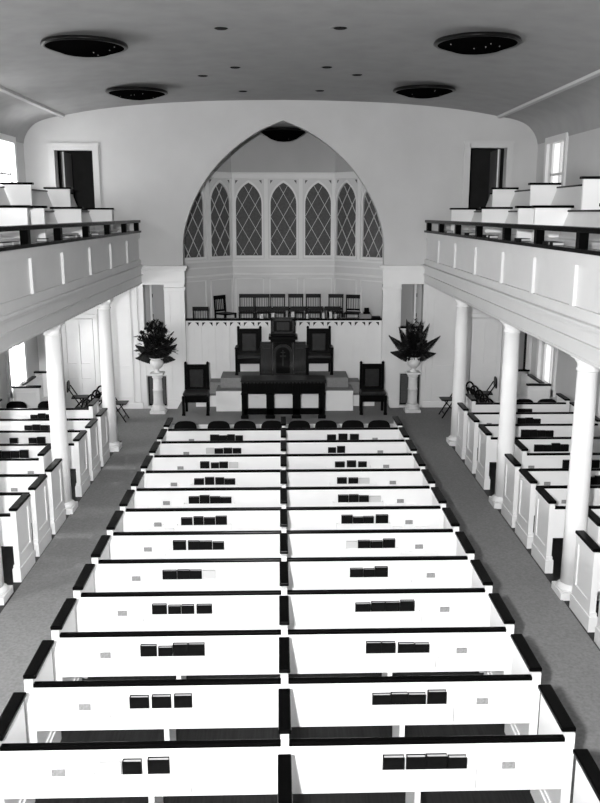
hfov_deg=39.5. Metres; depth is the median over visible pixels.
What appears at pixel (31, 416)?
hymnal
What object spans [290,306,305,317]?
chair
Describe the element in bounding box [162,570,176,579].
hymnal
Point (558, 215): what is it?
pew
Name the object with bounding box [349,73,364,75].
recessed light
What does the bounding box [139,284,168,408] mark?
trim
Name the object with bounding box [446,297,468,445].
column
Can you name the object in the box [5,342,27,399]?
window
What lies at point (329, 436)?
hymnal
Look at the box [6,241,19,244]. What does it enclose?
hymnal
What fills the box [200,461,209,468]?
hymnal
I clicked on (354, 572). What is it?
hymnal
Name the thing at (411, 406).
pedestal
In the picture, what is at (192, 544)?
hymnal
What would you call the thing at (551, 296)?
balcony
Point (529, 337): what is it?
trim
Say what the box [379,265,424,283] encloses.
trim
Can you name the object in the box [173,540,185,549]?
hymnal
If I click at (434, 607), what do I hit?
pew
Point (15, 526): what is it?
pew
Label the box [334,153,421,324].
wall
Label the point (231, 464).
booklet
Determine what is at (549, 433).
hymnal
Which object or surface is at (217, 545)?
hymnal
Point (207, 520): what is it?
hymnal
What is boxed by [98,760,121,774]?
booklet
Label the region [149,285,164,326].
door
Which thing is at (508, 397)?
column
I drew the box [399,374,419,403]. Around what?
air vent
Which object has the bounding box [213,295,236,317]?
chair
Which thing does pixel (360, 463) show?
hymnal
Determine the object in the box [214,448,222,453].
hymnal
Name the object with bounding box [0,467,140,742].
carpet
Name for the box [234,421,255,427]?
folding chair
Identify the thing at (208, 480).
hymnal
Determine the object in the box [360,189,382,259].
window
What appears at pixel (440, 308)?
wall
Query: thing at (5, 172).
window
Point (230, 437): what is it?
hymnal
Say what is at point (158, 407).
pedestal
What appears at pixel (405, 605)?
hymnal
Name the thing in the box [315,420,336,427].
folding chair
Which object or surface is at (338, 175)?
trim
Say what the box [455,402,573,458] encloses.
pew
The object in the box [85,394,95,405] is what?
chair
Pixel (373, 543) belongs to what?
hymnal
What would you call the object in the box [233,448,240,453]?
hymnal
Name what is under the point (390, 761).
hymnal
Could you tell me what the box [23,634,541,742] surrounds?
pew
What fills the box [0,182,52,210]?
pew
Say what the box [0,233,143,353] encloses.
balcony
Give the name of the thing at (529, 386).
pew
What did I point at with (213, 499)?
hymnal
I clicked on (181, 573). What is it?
hymnal
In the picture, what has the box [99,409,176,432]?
carpet
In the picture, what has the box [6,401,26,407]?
folding chair
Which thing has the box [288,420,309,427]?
folding chair
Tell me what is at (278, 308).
chair
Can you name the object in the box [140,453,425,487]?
pew
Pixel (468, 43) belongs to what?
ceiling lamp
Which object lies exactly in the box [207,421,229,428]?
folding chair
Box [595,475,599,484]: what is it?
hymnal
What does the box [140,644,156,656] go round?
hymnal
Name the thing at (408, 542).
pew
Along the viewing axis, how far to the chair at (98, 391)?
19.11 m
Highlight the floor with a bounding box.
[0,441,599,802]
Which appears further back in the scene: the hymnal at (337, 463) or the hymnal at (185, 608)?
the hymnal at (337, 463)
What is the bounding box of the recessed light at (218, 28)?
[213,26,232,30]
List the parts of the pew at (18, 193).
panel, backrest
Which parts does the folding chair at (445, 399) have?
seat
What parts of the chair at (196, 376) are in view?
leg, post, seat frame, backrest, leg, post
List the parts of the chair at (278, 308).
rail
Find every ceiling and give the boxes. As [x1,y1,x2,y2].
[0,0,599,143]
[269,122,297,127]
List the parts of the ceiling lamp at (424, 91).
lamp shade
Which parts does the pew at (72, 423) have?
panel, panel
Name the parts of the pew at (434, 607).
panel, panel, panel, panel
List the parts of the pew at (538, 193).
backrest, panel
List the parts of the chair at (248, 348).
leg, post, seat frame, backrest, post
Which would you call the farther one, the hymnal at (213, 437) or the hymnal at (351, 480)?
the hymnal at (213, 437)
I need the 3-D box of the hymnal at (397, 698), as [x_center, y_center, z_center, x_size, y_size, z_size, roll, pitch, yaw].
[0.839,2.575,7.076,0.143,0.233,0.042,0,13,-1]
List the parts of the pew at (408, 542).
panel, panel, panel, panel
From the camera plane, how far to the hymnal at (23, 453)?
14.22 m
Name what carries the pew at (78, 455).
on the floor
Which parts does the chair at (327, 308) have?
rail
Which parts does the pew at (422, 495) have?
panel, panel, panel, panel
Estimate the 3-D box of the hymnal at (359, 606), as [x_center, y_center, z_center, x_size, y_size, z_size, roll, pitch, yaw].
[0.656,2.209,8.718,0.158,0.224,0.042,0,13,-1]
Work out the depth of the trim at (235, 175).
22.46 m
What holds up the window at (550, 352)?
in the wall at (583, 155)
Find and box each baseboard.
[65,403,143,408]
[422,401,498,406]
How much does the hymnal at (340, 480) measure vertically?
0.231 m
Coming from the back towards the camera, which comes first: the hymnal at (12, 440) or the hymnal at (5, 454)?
the hymnal at (12, 440)
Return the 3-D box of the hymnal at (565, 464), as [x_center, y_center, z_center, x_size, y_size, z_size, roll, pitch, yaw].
[4.381,1.078,13.699,0.148,0.245,0.042,0,13,-1]
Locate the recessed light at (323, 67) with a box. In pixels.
[318,66,332,68]
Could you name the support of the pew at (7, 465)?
on the floor
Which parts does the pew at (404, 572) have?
panel, panel, panel, panel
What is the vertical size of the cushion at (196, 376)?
0.410 m
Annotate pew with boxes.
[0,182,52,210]
[0,186,10,204]
[0,205,30,243]
[0,398,98,418]
[0,408,109,466]
[0,419,100,480]
[0,431,89,496]
[0,444,51,508]
[0,458,65,533]
[0,475,51,556]
[0,494,35,581]
[0,684,575,802]
[11,371,47,407]
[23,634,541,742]
[28,206,78,241]
[43,187,76,206]
[50,207,103,236]
[50,593,514,680]
[72,559,492,677]
[85,208,119,230]
[91,531,474,591]
[106,507,459,558]
[119,487,446,531]
[130,469,435,507]
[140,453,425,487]
[149,439,416,469]
[156,427,409,454]
[163,416,402,440]
[278,749,599,802]
[444,208,477,232]
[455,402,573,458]
[461,207,512,234]
[465,393,569,439]
[465,413,599,473]
[476,425,599,489]
[485,206,533,241]
[486,187,518,206]
[501,454,599,527]
[510,183,561,210]
[514,439,599,467]
[515,469,599,548]
[517,369,551,401]
[531,203,599,248]
[531,487,599,572]
[551,176,599,209]
[569,530,599,631]
[587,507,599,600]
[594,598,599,648]
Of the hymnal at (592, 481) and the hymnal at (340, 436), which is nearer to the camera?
the hymnal at (592, 481)
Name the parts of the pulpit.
panel, cornice, desk panel, desk frame, arch frame, panel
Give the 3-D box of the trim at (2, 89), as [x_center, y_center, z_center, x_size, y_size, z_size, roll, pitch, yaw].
[-5.263,-3.998,7.724,0.100,0.065,23.940,0,13,-1]
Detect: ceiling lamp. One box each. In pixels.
[40,35,127,56]
[105,86,167,99]
[260,127,305,141]
[393,84,455,98]
[433,31,521,54]
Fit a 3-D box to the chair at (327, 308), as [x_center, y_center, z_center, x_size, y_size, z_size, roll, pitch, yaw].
[0.838,-1.949,21.252,0.420,0.901,0.458,0,13,-1]
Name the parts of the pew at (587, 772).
panel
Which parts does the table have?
leg, leg, dentil moulding, leg, leg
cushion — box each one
[183,389,208,395]
[190,370,203,386]
[238,353,259,358]
[242,334,255,350]
[308,353,330,357]
[312,333,325,349]
[360,389,385,394]
[365,369,378,385]
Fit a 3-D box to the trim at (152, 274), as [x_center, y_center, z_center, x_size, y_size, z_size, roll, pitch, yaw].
[-3.273,-3.052,20.160,1.125,0.450,0.200,0,13,-1]
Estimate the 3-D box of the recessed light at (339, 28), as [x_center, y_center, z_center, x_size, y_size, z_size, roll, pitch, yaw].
[0.571,-5.291,11.841,0.330,0.014,0.330,0,13,-1]
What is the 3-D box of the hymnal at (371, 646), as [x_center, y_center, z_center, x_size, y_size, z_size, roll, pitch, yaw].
[0.695,2.385,7.894,0.144,0.244,0.042,0,13,-1]
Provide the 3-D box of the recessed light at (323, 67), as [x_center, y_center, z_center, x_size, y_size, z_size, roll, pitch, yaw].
[0.484,-6.005,15.010,0.330,0.014,0.330,0,13,-1]
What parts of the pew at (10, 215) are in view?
seat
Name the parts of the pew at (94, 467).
panel, panel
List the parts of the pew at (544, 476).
panel, panel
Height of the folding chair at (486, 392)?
0.836 m
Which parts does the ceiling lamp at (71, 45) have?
lamp shade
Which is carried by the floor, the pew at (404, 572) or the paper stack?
the pew at (404, 572)
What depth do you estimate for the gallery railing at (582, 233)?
11.66 m
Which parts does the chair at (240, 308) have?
rail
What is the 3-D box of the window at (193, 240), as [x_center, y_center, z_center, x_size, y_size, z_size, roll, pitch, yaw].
[-2.751,-4.676,21.478,0.100,2.040,0.770,12,17,42]
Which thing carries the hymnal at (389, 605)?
in the pew at (434, 607)
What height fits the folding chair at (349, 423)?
0.836 m
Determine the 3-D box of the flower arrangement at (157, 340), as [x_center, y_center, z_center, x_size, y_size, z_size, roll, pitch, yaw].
[-3.472,-1.448,20.102,1.063,1.119,0.630,-3,13,-15]
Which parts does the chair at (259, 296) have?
rail, seat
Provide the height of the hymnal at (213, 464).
0.229 m
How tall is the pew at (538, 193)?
0.900 m
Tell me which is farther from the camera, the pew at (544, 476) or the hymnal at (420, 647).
the pew at (544, 476)
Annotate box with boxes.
[363,308,369,313]
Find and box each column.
[0,541,12,604]
[43,322,77,514]
[97,298,121,451]
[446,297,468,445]
[489,321,520,508]
[551,356,599,600]
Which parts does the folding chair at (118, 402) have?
seat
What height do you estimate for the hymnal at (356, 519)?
0.223 m
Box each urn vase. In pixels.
[150,358,162,372]
[407,356,419,371]
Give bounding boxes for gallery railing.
[0,220,140,251]
[424,220,599,255]
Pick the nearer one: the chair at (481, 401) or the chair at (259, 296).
the chair at (481, 401)
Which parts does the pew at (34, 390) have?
panel, panel, panel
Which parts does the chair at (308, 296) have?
rail, seat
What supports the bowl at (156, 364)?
on the urn vase at (156, 364)
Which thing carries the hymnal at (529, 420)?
in the pew at (462, 417)
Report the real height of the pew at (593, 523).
1.019 m
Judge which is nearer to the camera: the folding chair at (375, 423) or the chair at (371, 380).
the folding chair at (375, 423)
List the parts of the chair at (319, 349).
leg, post, seat frame, backrest, post, leg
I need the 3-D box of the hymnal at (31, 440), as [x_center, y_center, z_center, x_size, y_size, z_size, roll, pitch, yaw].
[-4.830,0.768,15.117,0.148,0.226,0.042,0,13,-1]
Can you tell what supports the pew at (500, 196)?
on the floor
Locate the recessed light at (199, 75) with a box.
[195,74,210,76]
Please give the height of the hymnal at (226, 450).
0.236 m
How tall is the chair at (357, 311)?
0.901 m
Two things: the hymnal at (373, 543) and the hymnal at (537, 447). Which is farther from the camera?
the hymnal at (537, 447)
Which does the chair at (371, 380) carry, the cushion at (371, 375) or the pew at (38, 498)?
the cushion at (371, 375)
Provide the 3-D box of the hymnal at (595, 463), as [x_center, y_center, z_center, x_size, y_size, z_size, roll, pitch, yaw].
[4.838,1.078,13.709,0.148,0.242,0.042,0,13,-1]
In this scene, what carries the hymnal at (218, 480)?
in the pew at (391, 476)
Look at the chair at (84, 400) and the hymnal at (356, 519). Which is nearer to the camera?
the hymnal at (356, 519)
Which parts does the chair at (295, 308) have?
rail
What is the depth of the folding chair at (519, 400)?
18.09 m
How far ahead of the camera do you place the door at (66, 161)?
19.65 m
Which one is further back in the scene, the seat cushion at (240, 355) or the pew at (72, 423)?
the seat cushion at (240, 355)
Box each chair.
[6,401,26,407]
[38,401,48,407]
[67,380,87,407]
[76,389,100,407]
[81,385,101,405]
[81,399,90,407]
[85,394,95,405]
[115,397,128,422]
[174,421,196,428]
[182,361,209,415]
[192,307,208,317]
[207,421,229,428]
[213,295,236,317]
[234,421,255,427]
[235,326,261,374]
[238,294,253,317]
[238,306,254,317]
[254,294,269,317]
[256,306,271,317]
[261,420,281,427]
[270,294,284,316]
[273,306,288,316]
[288,294,302,317]
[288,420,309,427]
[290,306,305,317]
[306,294,321,317]
[306,326,333,374]
[307,306,322,317]
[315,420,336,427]
[325,306,340,317]
[328,294,343,317]
[342,420,363,427]
[343,294,360,317]
[359,361,386,414]
[368,420,389,426]
[439,394,451,418]
[466,381,486,398]
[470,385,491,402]
[475,389,484,402]
[477,376,496,395]
[479,394,489,402]
[517,399,532,401]
[538,399,555,401]
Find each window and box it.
[0,133,18,185]
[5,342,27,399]
[184,189,206,260]
[209,179,231,258]
[235,180,263,257]
[269,180,297,257]
[304,180,331,257]
[334,179,357,258]
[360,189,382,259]
[535,339,557,396]
[543,132,568,185]
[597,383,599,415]
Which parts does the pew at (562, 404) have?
panel, panel, panel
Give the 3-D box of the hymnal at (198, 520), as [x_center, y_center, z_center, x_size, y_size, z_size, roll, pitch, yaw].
[-1.351,1.653,11.131,0.129,0.250,0.042,0,13,-1]
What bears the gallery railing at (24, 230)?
on the balcony at (42, 288)
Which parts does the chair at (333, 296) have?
seat, rail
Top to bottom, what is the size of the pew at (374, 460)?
1.029 m
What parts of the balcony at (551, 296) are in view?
rail, field panel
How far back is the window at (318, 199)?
22.53 m
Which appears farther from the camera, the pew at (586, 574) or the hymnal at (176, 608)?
the pew at (586, 574)
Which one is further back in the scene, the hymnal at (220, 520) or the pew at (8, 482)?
the pew at (8, 482)
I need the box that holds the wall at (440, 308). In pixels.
[420,284,524,404]
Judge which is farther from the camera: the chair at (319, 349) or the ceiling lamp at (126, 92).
the chair at (319, 349)
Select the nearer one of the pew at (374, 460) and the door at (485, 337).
the pew at (374, 460)
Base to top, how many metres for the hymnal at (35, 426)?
0.247 m
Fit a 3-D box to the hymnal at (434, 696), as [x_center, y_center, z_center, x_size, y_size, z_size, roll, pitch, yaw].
[1.158,2.565,7.083,0.158,0.248,0.042,0,13,-1]
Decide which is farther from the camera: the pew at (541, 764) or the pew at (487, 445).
the pew at (487, 445)
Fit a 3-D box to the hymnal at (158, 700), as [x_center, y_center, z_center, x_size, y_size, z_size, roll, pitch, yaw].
[-1.163,2.582,7.023,0.158,0.243,0.042,0,13,-1]
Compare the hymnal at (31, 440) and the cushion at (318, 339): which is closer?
the hymnal at (31, 440)
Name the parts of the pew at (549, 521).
panel, panel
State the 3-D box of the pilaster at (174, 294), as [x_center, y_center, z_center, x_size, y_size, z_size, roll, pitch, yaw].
[-3.044,-1.331,20.598,0.525,3.100,0.110,0,13,-1]
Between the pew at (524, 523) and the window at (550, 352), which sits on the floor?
the pew at (524, 523)
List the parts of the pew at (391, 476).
panel, panel, panel, panel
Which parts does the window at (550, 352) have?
pane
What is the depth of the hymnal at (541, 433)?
15.55 m
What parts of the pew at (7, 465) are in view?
panel, panel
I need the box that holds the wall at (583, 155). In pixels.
[530,128,599,417]
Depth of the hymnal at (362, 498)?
11.98 m
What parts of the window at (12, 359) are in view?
pane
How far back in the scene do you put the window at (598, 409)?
16.25 m
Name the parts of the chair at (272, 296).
rail, seat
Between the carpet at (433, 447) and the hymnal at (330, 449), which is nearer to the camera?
the hymnal at (330, 449)
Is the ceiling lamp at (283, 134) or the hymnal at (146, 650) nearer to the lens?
the hymnal at (146, 650)
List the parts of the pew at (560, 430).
panel, panel, panel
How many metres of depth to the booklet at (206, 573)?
9.46 m
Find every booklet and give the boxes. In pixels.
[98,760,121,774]
[202,569,215,578]
[206,448,213,453]
[229,462,237,467]
[346,540,357,547]
[359,478,369,483]
[369,496,380,501]
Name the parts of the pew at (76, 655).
panel, panel, support leg, support leg, panel, panel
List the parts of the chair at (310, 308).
rail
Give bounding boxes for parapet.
[186,317,381,381]
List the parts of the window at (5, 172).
pane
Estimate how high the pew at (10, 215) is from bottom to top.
0.900 m
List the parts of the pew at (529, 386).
panel, panel, panel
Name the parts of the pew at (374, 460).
panel, panel, panel, panel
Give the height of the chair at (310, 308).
0.901 m
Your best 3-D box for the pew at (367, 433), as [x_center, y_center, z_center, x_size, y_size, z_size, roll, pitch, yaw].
[-0.309,0.854,15.615,4.375,1.029,0.683,0,13,-1]
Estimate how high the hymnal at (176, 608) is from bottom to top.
0.225 m
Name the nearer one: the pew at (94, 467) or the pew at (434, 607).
the pew at (434, 607)
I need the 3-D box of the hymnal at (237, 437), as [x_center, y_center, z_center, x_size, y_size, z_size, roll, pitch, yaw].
[-1.110,0.734,15.253,0.139,0.230,0.042,0,13,-1]
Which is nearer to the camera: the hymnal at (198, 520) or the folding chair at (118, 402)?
the hymnal at (198, 520)
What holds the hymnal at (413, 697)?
in the pew at (53, 707)
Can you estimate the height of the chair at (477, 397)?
0.842 m
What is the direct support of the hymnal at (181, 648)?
in the pew at (76, 655)
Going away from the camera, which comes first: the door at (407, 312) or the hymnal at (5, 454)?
the hymnal at (5, 454)
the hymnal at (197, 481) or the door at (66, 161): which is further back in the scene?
the door at (66, 161)
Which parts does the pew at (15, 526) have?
panel, panel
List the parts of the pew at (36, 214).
panel, backrest, seat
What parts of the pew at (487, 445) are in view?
panel, panel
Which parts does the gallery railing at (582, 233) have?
post, post, post, post, post, rail, post, post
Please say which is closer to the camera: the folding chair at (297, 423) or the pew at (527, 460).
the pew at (527, 460)
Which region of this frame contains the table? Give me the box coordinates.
[240,375,325,418]
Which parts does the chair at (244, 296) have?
seat, rail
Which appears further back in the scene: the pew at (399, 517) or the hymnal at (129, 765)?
the pew at (399, 517)
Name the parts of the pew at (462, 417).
panel, panel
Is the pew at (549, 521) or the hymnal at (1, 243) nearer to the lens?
the hymnal at (1, 243)
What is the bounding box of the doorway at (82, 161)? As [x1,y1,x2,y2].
[57,151,94,210]
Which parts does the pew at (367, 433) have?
panel, panel, panel, panel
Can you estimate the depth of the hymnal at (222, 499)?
11.93 m
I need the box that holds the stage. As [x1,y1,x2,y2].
[196,371,374,410]
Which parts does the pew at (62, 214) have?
panel, backrest, seat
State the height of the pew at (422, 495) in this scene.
1.029 m
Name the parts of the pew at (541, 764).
panel, panel, support leg, support leg, panel, panel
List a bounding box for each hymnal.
[0,242,11,245]
[1,451,10,457]
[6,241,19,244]
[9,438,18,442]
[10,451,19,457]
[19,450,28,457]
[24,425,31,429]
[28,438,36,442]
[30,415,37,418]
[32,424,40,429]
[36,238,48,241]
[37,437,45,442]
[38,413,45,418]
[40,425,47,429]
[63,235,74,237]
[122,758,141,774]
[129,695,148,708]
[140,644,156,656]
[147,756,169,773]
[151,694,171,707]
[152,603,166,613]
[158,645,172,655]
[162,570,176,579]
[168,604,180,613]
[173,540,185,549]
[173,642,187,655]
[174,693,191,707]
[177,569,189,578]
[181,517,192,524]
[181,604,193,613]
[188,540,198,549]
[188,642,204,655]
[189,496,199,503]
[190,569,201,578]
[193,516,203,524]
[194,478,203,484]
[196,604,211,613]
[199,540,211,549]
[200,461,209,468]
[200,495,209,503]
[204,517,214,524]
[205,477,213,484]
[210,434,218,440]
[210,496,219,503]
[211,462,218,467]
[213,541,223,549]
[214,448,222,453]
[215,477,223,484]
[215,516,226,524]
[219,435,226,440]
[219,462,227,467]
[220,497,231,502]
[223,448,231,453]
[224,478,234,484]
[227,434,234,440]
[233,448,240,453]
[235,435,242,440]
[327,434,335,439]
[328,447,335,452]
[335,461,344,466]
[337,446,344,452]
[337,477,346,483]
[338,434,347,439]
[338,494,348,501]
[341,515,352,523]
[347,460,355,466]
[348,477,357,483]
[349,494,358,501]
[350,434,358,439]
[350,568,362,576]
[353,516,362,523]
[355,602,370,611]
[358,461,366,466]
[358,540,369,547]
[359,495,368,501]
[363,516,373,522]
[363,568,374,576]
[366,641,381,653]
[370,540,382,547]
[371,601,384,611]
[372,692,390,704]
[375,566,387,576]
[376,514,387,522]
[381,641,395,652]
[382,754,404,769]
[383,538,394,547]
[385,601,399,611]
[390,692,407,704]
[398,642,414,652]
[400,599,414,610]
[406,754,425,769]
[408,692,425,703]
[414,642,429,652]
[425,753,447,768]
[427,689,446,703]
[447,754,466,768]
[488,235,497,237]
[514,238,530,240]
[517,418,525,423]
[521,430,529,436]
[525,417,532,423]
[529,430,537,436]
[533,419,540,423]
[534,444,542,451]
[537,430,545,436]
[543,241,558,244]
[543,444,551,451]
[545,430,553,436]
[549,242,563,245]
[551,443,560,451]
[560,444,568,451]
[562,460,569,467]
[590,476,594,484]
[591,460,599,467]
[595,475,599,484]
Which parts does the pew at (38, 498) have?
panel, panel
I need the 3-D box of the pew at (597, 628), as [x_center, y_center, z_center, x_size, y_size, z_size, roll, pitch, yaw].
[4.580,2.317,9.144,2.414,1.019,0.683,0,13,-1]
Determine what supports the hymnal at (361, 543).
in the pew at (408, 542)
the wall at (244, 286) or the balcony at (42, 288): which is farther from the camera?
the wall at (244, 286)
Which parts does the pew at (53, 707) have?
panel, panel, support leg, support leg, panel, panel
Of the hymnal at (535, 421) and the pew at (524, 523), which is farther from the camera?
the hymnal at (535, 421)
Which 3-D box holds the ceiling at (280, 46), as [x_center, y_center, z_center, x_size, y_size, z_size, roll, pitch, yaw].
[-0.174,-3.957,7.820,12.453,1.102,24.000,0,13,-1]
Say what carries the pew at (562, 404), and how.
on the floor
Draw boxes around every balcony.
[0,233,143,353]
[422,233,599,368]
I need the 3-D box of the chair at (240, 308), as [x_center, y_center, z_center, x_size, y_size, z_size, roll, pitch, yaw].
[-1.361,-1.939,21.208,0.420,0.901,0.458,0,13,-1]
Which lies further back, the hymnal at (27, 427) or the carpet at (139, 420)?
the carpet at (139, 420)
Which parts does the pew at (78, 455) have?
panel, panel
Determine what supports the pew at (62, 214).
on the floor
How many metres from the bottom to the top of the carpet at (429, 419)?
0.012 m
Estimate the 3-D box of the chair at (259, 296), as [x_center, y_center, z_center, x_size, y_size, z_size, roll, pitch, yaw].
[-1.022,-2.415,22.410,0.420,0.901,0.458,0,13,-1]
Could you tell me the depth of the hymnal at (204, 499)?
11.92 m
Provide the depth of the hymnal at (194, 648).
7.82 m
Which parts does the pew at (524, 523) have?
panel, panel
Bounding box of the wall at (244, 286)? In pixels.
[231,132,334,317]
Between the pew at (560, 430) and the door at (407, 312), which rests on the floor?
the pew at (560, 430)
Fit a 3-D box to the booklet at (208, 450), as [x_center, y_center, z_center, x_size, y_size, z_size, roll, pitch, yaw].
[-1.552,0.918,14.418,0.139,0.238,0.042,0,13,-1]
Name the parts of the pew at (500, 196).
backrest, panel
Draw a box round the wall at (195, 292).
[145,153,233,326]
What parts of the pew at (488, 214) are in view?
seat, backrest, panel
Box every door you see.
[46,143,100,207]
[60,314,101,408]
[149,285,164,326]
[401,284,416,324]
[462,141,514,207]
[465,313,504,405]
[468,148,503,210]
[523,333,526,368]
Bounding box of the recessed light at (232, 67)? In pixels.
[229,66,243,68]
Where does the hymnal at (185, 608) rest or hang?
in the pew at (434, 607)
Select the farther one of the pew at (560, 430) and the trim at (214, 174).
the trim at (214, 174)
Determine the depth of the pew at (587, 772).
5.80 m
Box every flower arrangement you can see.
[134,319,177,363]
[389,318,439,363]
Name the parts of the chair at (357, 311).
seat, rail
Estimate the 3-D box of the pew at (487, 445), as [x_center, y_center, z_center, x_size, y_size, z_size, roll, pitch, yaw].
[4.457,0.994,15.015,2.414,1.019,0.683,0,13,-1]
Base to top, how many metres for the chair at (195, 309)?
0.901 m
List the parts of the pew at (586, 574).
panel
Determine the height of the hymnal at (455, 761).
0.229 m
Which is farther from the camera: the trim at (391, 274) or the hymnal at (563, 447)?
the trim at (391, 274)
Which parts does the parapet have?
rail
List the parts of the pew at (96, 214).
panel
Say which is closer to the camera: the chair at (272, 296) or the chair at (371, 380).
the chair at (371, 380)
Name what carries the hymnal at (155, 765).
in the pew at (541, 764)
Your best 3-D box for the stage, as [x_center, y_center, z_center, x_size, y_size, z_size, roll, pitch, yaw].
[-0.356,-0.265,20.336,4.340,0.735,1.200,0,13,-1]
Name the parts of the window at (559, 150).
pane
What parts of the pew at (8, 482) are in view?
panel, panel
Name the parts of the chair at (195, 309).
rail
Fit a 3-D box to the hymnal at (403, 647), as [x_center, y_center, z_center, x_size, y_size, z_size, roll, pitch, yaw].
[1.002,2.391,7.904,0.153,0.228,0.042,0,13,-1]
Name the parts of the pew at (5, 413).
panel, panel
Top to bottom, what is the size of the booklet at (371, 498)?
0.221 m
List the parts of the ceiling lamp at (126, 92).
lamp shade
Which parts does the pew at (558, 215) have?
panel, seat, backrest, seat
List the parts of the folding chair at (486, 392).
seat, backrest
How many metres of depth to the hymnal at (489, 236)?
13.78 m
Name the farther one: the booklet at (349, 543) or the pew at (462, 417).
the pew at (462, 417)
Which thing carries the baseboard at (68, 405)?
attached to the wall at (155, 160)
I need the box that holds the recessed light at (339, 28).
[329,26,347,30]
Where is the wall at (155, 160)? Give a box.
[23,100,537,405]
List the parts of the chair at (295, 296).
rail, seat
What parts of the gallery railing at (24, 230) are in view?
post, post, rail, rail, post, post, post, post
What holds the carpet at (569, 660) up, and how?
on the floor
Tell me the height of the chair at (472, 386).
0.842 m
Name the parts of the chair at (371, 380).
leg, post, seat frame, backrest, post, leg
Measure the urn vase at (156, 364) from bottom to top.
0.365 m
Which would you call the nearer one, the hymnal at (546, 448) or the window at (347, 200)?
the hymnal at (546, 448)
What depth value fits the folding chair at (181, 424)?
16.17 m
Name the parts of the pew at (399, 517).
panel, panel, panel, panel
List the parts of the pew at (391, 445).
panel, panel, panel, panel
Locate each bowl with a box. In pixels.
[150,360,162,368]
[407,359,419,367]
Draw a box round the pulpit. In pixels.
[260,317,305,374]
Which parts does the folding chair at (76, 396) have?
backrest, seat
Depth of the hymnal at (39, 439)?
15.08 m
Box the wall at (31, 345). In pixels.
[0,141,38,407]
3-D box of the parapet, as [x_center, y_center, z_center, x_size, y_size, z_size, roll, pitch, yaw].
[-0.396,-1.065,20.909,4.840,2.045,0.250,0,13,-1]
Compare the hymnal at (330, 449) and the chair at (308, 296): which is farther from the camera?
the chair at (308, 296)
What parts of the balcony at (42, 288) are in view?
field panel, rail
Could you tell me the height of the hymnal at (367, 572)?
0.232 m
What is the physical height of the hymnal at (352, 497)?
0.248 m
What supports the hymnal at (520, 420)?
in the pew at (462, 417)
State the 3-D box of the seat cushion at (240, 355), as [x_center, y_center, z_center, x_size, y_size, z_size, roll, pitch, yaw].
[-1.242,-1.118,20.428,0.620,0.070,0.430,0,13,-1]
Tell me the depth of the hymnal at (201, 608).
8.64 m
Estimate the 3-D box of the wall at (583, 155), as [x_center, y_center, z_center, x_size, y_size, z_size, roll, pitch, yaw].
[5.996,-0.422,8.720,0.240,6.550,24.150,0,13,-1]
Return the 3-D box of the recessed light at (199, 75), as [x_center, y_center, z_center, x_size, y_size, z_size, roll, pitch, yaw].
[-1.844,-6.177,15.845,0.330,0.014,0.330,0,13,-1]
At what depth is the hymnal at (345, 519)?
11.15 m
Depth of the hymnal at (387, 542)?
10.34 m
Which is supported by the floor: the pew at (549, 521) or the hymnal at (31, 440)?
the pew at (549, 521)
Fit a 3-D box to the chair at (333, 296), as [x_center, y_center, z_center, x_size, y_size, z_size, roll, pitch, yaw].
[0.948,-2.413,22.399,0.420,0.901,0.458,1,13,6]
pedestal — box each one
[149,371,166,413]
[403,370,420,412]
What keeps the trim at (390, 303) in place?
attached to the wall at (155, 160)
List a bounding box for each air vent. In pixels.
[148,376,166,404]
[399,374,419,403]
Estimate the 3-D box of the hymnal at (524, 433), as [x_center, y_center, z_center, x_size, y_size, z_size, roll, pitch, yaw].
[4.195,0.650,15.579,0.148,0.253,0.042,0,13,-1]
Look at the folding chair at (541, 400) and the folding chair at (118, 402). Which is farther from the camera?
the folding chair at (118, 402)
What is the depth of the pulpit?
19.94 m
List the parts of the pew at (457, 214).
panel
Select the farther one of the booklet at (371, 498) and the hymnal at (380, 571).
the booklet at (371, 498)
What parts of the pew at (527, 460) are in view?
panel, panel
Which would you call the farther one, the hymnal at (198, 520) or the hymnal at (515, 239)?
the hymnal at (515, 239)
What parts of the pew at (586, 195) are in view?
backrest, panel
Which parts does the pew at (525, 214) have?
seat, backrest, panel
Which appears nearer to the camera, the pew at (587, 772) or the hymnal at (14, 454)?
the pew at (587, 772)
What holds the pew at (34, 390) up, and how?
on the floor
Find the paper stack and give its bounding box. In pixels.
[358,313,370,318]
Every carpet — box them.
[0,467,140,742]
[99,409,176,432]
[104,431,464,466]
[390,407,451,430]
[425,465,599,802]
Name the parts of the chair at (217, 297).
rail, seat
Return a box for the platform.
[172,401,393,428]
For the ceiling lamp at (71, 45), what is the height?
0.174 m
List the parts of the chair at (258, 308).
rail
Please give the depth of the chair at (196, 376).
19.55 m
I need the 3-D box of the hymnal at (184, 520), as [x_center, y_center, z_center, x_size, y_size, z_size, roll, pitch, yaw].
[-1.507,1.660,11.129,0.148,0.236,0.042,0,13,-1]
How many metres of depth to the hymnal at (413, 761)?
6.22 m
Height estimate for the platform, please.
0.200 m
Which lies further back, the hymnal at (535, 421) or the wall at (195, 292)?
the wall at (195, 292)
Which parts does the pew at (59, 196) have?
panel, backrest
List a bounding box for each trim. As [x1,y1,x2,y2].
[0,86,64,117]
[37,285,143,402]
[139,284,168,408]
[141,265,187,284]
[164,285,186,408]
[184,171,232,317]
[232,172,334,317]
[334,172,382,317]
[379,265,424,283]
[381,284,401,407]
[398,284,425,407]
[497,69,599,118]
[525,334,532,373]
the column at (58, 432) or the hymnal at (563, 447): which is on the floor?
the column at (58, 432)
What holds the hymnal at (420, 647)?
in the pew at (76, 655)

